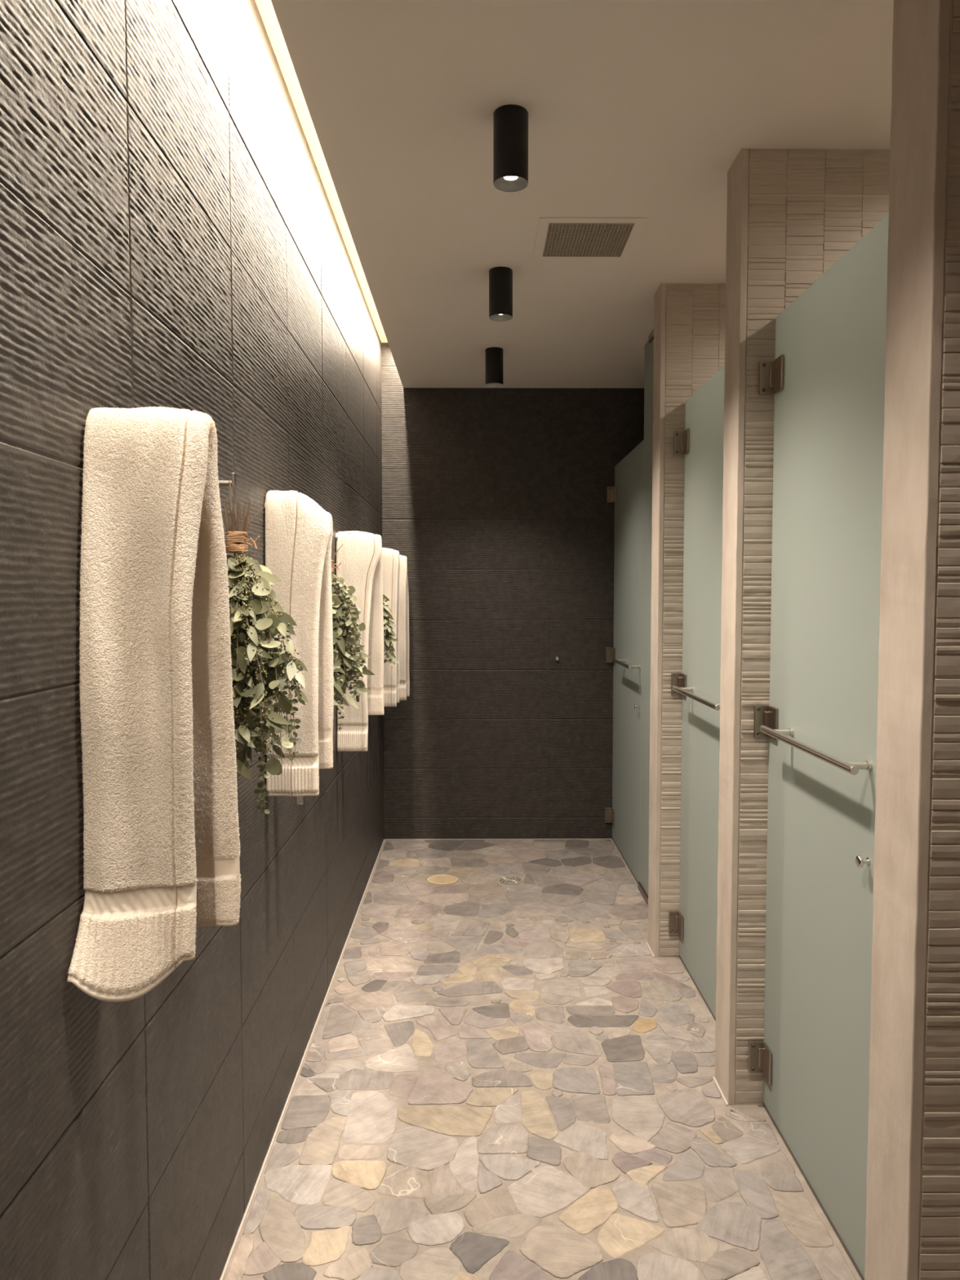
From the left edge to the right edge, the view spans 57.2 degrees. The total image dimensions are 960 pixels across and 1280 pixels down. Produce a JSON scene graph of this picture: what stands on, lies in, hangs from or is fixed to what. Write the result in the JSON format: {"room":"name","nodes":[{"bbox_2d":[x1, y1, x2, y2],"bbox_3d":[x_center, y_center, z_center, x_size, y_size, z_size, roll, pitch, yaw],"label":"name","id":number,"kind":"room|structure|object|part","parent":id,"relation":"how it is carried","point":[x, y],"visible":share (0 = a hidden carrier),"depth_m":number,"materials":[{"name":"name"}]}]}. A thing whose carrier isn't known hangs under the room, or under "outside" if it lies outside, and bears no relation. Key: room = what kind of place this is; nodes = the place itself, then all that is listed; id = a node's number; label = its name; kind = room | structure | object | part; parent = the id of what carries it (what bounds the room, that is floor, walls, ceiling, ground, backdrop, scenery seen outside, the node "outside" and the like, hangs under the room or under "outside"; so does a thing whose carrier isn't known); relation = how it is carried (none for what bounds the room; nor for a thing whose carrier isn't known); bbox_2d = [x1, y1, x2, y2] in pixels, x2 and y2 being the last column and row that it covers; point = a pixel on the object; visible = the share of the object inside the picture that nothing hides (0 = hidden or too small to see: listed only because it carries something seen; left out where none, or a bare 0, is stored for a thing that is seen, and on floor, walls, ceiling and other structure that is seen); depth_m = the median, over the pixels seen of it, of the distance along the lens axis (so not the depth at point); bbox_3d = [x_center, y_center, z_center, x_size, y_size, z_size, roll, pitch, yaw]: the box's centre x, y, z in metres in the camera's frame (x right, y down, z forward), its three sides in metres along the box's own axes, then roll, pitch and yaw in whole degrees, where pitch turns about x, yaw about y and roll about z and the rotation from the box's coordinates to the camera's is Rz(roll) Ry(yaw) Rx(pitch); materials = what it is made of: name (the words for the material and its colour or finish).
{"room":"shower room","nodes":[
{"label":"shower room","id":0,"kind":"room"},
{"bbox_2d":[0,0,383,1279],"bbox_3d":[-0.573,-0.104,1.879,0.005,3.020,6.970,0,3,0],"label":"wall","id":1,"kind":"structure","parent":0,"point":[171,236],"depth_m":1.53,"materials":[{"name":"tile"}]},
{"bbox_2d":[217,472,235,486],"bbox_3d":[-0.541,-0.327,1.838,0.058,0.043,0.043,0,3,0],"label":"wall hook","id":2,"kind":"object","parent":1,"relation":"attached to","point":[233,482],"visible":0.36,"depth_m":1.83,"materials":[{"name":"silver metal"}]},
{"bbox_2d":[222,479,308,815],"bbox_3d":[-0.461,0.013,1.851,0.215,0.695,0.290,0,3,0],"label":"bunch","id":3,"kind":"object","parent":2,"relation":"hanging from","point":[256,669],"visible":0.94,"depth_m":1.80,"materials":[{"name":"green plant"}]},
{"bbox_2d":[219,839,385,1279],"bbox_3d":[-0.569,1.405,1.954,0.006,0.004,6.970,0,3,0],"label":"trim","id":4,"kind":"structure","parent":1,"relation":"attached to","point":[340,957],"depth_m":2.57,"materials":[{"name":"beige"}]},
{"bbox_2d":[335,532,350,542],"bbox_3d":[-0.552,-0.413,3.555,0.058,0.043,0.043,0,3,0],"label":"wall hook","id":5,"kind":"object","parent":1,"relation":"attached to","point":[336,533],"visible":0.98,"depth_m":3.54,"materials":[{"name":"silver metal"}]},
{"bbox_3d":[-0.577,-0.413,3.555,0.008,0.043,0.043,0,3,0],"label":"mounting plate","id":6,"kind":"part","parent":5,"relation":"part of","materials":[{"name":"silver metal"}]},
{"bbox_2d":[336,530,384,751],"bbox_3d":[-0.488,0.002,3.598,0.185,0.894,0.148,0,3,0],"label":"towel","id":7,"kind":"object","parent":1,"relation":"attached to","point":[360,554],"visible":0.58,"depth_m":3.55,"materials":[{"name":"white fabric"}]},
{"bbox_3d":[-0.548,-0.383,2.956,0.058,0.043,0.043,0,3,0],"label":"wall hook","id":8,"kind":"object","parent":1,"relation":"attached to","visible":0},
{"bbox_2d":[331,543,374,729],"bbox_3d":[-0.474,-0.043,2.971,0.215,0.694,0.264,1,3,19],"label":"bunch","id":9,"kind":"object","parent":8,"relation":"hanging from","point":[345,629],"visible":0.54,"depth_m":2.94,"materials":[{"name":"green plant"}]},
{"bbox_3d":[-0.555,-0.439,4.080,0.058,0.043,0.043,0,3,0],"label":"wall hook","id":10,"kind":"object","parent":1,"relation":"attached to","visible":0},
{"bbox_2d":[382,589,399,666],"bbox_3d":[-0.471,-0.126,4.090,0.206,0.640,0.259,0,3,0],"label":"bunch","id":11,"kind":"object","parent":10,"relation":"hanging from","point":[388,634],"visible":0.19,"depth_m":4.06,"materials":[{"name":"green plant"}]},
{"bbox_3d":[-0.537,-0.299,1.283,0.058,0.043,0.043,0,3,0],"label":"wall hook","id":12,"kind":"object","parent":1,"relation":"attached to","visible":0},
{"bbox_2d":[66,406,241,1002],"bbox_3d":[-0.470,0.083,1.281,0.190,0.847,0.209,0,3,0],"label":"towel","id":13,"kind":"object","parent":12,"relation":"hanging from","point":[162,846],"visible":1,"depth_m":1.25,"materials":[{"name":"white fabric"}]},
{"bbox_3d":[-0.544,-0.353,2.362,0.058,0.043,0.043,0,3,0],"label":"wall hook","id":14,"kind":"object","parent":1,"relation":"attached to","visible":0},
{"bbox_2d":[265,490,333,804],"bbox_3d":[-0.484,0.018,2.390,0.176,0.845,0.140,0,3,0],"label":"towel","id":15,"kind":"object","parent":14,"relation":"hanging from","point":[299,531],"visible":0.73,"depth_m":2.34,"materials":[{"name":"white fabric"}]},
{"bbox_3d":[-0.558,-0.464,4.579,0.058,0.043,0.043,0,3,0],"label":"wall hook","id":16,"kind":"object","parent":1,"relation":"attached to","visible":0},
{"bbox_2d":[382,547,399,706],"bbox_3d":[-0.503,-0.068,4.602,0.170,0.827,0.131,0,3,0],"label":"towel","id":17,"kind":"object","parent":16,"relation":"hanging from","point":[390,557],"visible":0.39,"depth_m":4.55,"materials":[{"name":"white fabric"}]},
{"bbox_3d":[-0.561,-0.488,5.059,0.058,0.043,0.043,0,3,0],"label":"wall hook","id":18,"kind":"object","parent":1,"relation":"attached to","visible":0},
{"bbox_2d":[399,555,409,700],"bbox_3d":[-0.500,-0.079,5.095,0.175,0.850,0.144,0,3,0],"label":"towel","id":19,"kind":"object","parent":18,"relation":"hanging from","point":[404,682],"visible":0.2,"depth_m":5.05,"materials":[{"name":"white fabric"}]},
{"bbox_2d":[255,0,387,342],"bbox_3d":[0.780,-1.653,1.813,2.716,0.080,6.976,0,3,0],"label":"light strip","id":20,"kind":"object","parent":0,"point":[265,7],"depth_m":2.92,"materials":[{"name":"paint"}]},
{"bbox_2d":[381,342,644,839],"bbox_3d":[0.686,-0.279,5.368,2.560,3.021,0.006,0,3,0],"label":"wall","id":21,"kind":"structure","parent":0,"point":[495,500],"depth_m":5.37,"materials":[{"name":"tile"}]},
{"bbox_2d":[385,838,611,839],"bbox_3d":[0.115,1.231,5.434,1.396,0.004,0.010,0,3,0],"label":"trim","id":22,"kind":"structure","parent":21,"relation":"attached to","point":[532,838],"depth_m":5.43,"materials":[{"name":"beige metal"}]},
{"bbox_2d":[604,440,644,882],"bbox_3d":[0.794,0.111,4.929,0.084,2.284,0.908,0,3,0],"label":"shower door","id":23,"kind":"structure","parent":21,"relation":"attached to","point":[627,494],"depth_m":4.89,"materials":[{"name":"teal glass"}]},
{"bbox_2d":[222,839,862,1279],"bbox_3d":[0.780,1.428,1.967,2.716,0.051,6.976,0,3,0],"label":"floor","id":24,"kind":"structure","parent":0,"point":[559,1250],"depth_m":2.56,"materials":[{"name":"beige stone"}]},
{"bbox_2d":[427,874,457,884],"bbox_3d":[-0.198,1.269,4.659,0.162,0.005,0.162,0,3,0],"label":"floor drain","id":25,"kind":"object","parent":24,"relation":"on","point":[441,879],"visible":1,"depth_m":4.66,"materials":[{"name":"beige"}]},
{"bbox_2d":[430,875,455,883],"bbox_3d":[-0.198,1.269,4.659,0.134,0.003,0.134,0,3,0],"label":"grille","id":26,"kind":"object","parent":25,"relation":"attached to","point":[436,878],"depth_m":4.66,"materials":[{"name":"beige"}]},
{"bbox_2d":[497,875,522,884],"bbox_3d":[0.161,1.269,4.649,0.128,0.004,0.128,0,3,0],"label":"floor drain","id":27,"kind":"object","parent":24,"relation":"on","point":[507,879],"visible":1,"depth_m":4.65,"materials":[{"name":"silver metal"}]},
{"bbox_2d":[637,328,653,905],"bbox_3d":[0.829,-0.081,4.099,0.034,2.750,0.722,0,3,0],"label":"fixed glass panel","id":28,"kind":"object","parent":24,"relation":"on","point":[642,885],"visible":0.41,"depth_m":4.36,"materials":[{"name":"grey"}]},
{"bbox_2d":[271,0,893,388],"bbox_3d":[0.849,-1.353,1.825,2.578,0.016,6.970,0,3,0],"label":"ceiling","id":29,"kind":"structure","parent":0,"point":[634,108],"depth_m":2.37,"materials":[{"name":"paint"}]},
{"bbox_2d":[485,346,502,386],"bbox_3d":[0.073,-1.388,4.477,0.091,0.178,0.091,0,3,0],"label":"downlight","id":30,"kind":"object","parent":29,"relation":"in","point":[494,355],"visible":1,"depth_m":4.44,"materials":[{"name":"black metal"}]},
{"bbox_2d":[488,266,512,321],"bbox_3d":[0.080,-1.334,3.395,0.091,0.178,0.091,0,3,0],"label":"downlight","id":31,"kind":"object","parent":29,"relation":"in","point":[500,278],"visible":1,"depth_m":3.36,"materials":[{"name":"black metal"}]},
{"bbox_2d":[493,104,528,191],"bbox_3d":[0.080,-1.278,2.292,0.091,0.178,0.091,0,3,0],"label":"downlight","id":32,"kind":"object","parent":29,"relation":"in","point":[510,122],"visible":1,"depth_m":2.25,"materials":[{"name":"black metal"}]},
{"bbox_2d":[532,217,646,259],"bbox_3d":[0.374,-1.404,3.088,0.355,0.008,0.354,0,3,0],"label":"ceiling vent","id":33,"kind":"object","parent":29,"relation":"in","point":[557,237],"visible":1,"depth_m":3.06,"materials":[{"name":"beige metal"}]},
{"bbox_2d":[542,222,634,257],"bbox_3d":[0.374,-1.404,3.088,0.287,0.007,0.286,0,3,0],"label":"grille","id":34,"kind":"object","parent":33,"relation":"attached to","point":[559,239],"depth_m":3.08,"materials":[{"name":"beige metal"}]},
{"bbox_2d":[659,283,725,956],"bbox_3d":[1.362,-0.058,3.668,1.230,2.755,0.141,0,3,0],"label":"wall","id":35,"kind":"structure","parent":0,"point":[695,314],"depth_m":3.57,"materials":[{"name":"beige tile"}]},
{"bbox_2d":[646,942,654,957],"bbox_3d":[0.723,1.317,3.733,0.006,0.004,0.147,0,3,0],"label":"trim","id":36,"kind":"structure","parent":35,"relation":"attached to","point":[647,944],"depth_m":3.73,"materials":[{"name":"beige"}]},
{"bbox_2d":[648,283,666,956],"bbox_3d":[0.736,-0.058,3.666,0.022,2.754,0.143,0,3,0],"label":"trim","id":37,"kind":"structure","parent":35,"relation":"attached to","point":[660,297],"depth_m":3.63,"materials":[{"name":"beige wood"}]},
{"bbox_2d":[668,364,724,1021],"bbox_3d":[0.806,0.200,3.146,0.084,2.284,0.914,0,3,0],"label":"shower door","id":38,"kind":"structure","parent":35,"relation":"attached to","point":[701,442],"depth_m":3.30,"materials":[{"name":"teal glass"}]},
{"bbox_2d":[734,148,889,1104],"bbox_3d":[1.369,-0.005,2.606,1.230,2.755,0.144,0,3,0],"label":"wall","id":39,"kind":"structure","parent":0,"point":[807,208],"depth_m":2.50,"materials":[{"name":"beige tile"}]},
{"bbox_2d":[712,1076,728,1106],"bbox_3d":[0.730,1.370,2.671,0.006,0.004,0.150,0,3,0],"label":"trim","id":40,"kind":"structure","parent":39,"relation":"attached to","point":[713,1077],"depth_m":2.67,"materials":[{"name":"beige"}]},
{"bbox_2d":[715,148,748,1104],"bbox_3d":[0.743,-0.005,2.604,0.022,2.754,0.146,0,3,0],"label":"trim","id":41,"kind":"structure","parent":39,"relation":"attached to","point":[736,255],"depth_m":2.58,"materials":[{"name":"beige wood"}]},
{"bbox_2d":[748,213,888,1279],"bbox_3d":[0.812,0.253,2.093,0.084,2.284,0.893,0,3,0],"label":"shower door","id":42,"kind":"structure","parent":39,"relation":"attached to","point":[826,375],"depth_m":2.11,"materials":[{"name":"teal glass"}]},
{"bbox_3d":[0.826,0.478,1.897,0.024,0.026,0.026,0,3,0],"label":"knob","id":43,"kind":"part","parent":42,"relation":"part of","materials":[{"name":"silver metal"}]},
{"bbox_2d":[918,0,959,1279],"bbox_3d":[1.375,0.048,1.554,1.230,2.755,0.162,0,3,0],"label":"pier","id":44,"kind":"object","parent":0,"point":[939,1252],"visible":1,"depth_m":1.49,"materials":[{"name":"beige tile"}]},
{"bbox_2d":[864,0,951,1279],"bbox_3d":[0.750,0.048,1.552,0.022,2.754,0.164,0,3,0],"label":"trim","id":45,"kind":"structure","parent":44,"relation":"attached to","point":[921,41],"depth_m":1.52,"materials":[{"name":"beige wood"}]}
]}

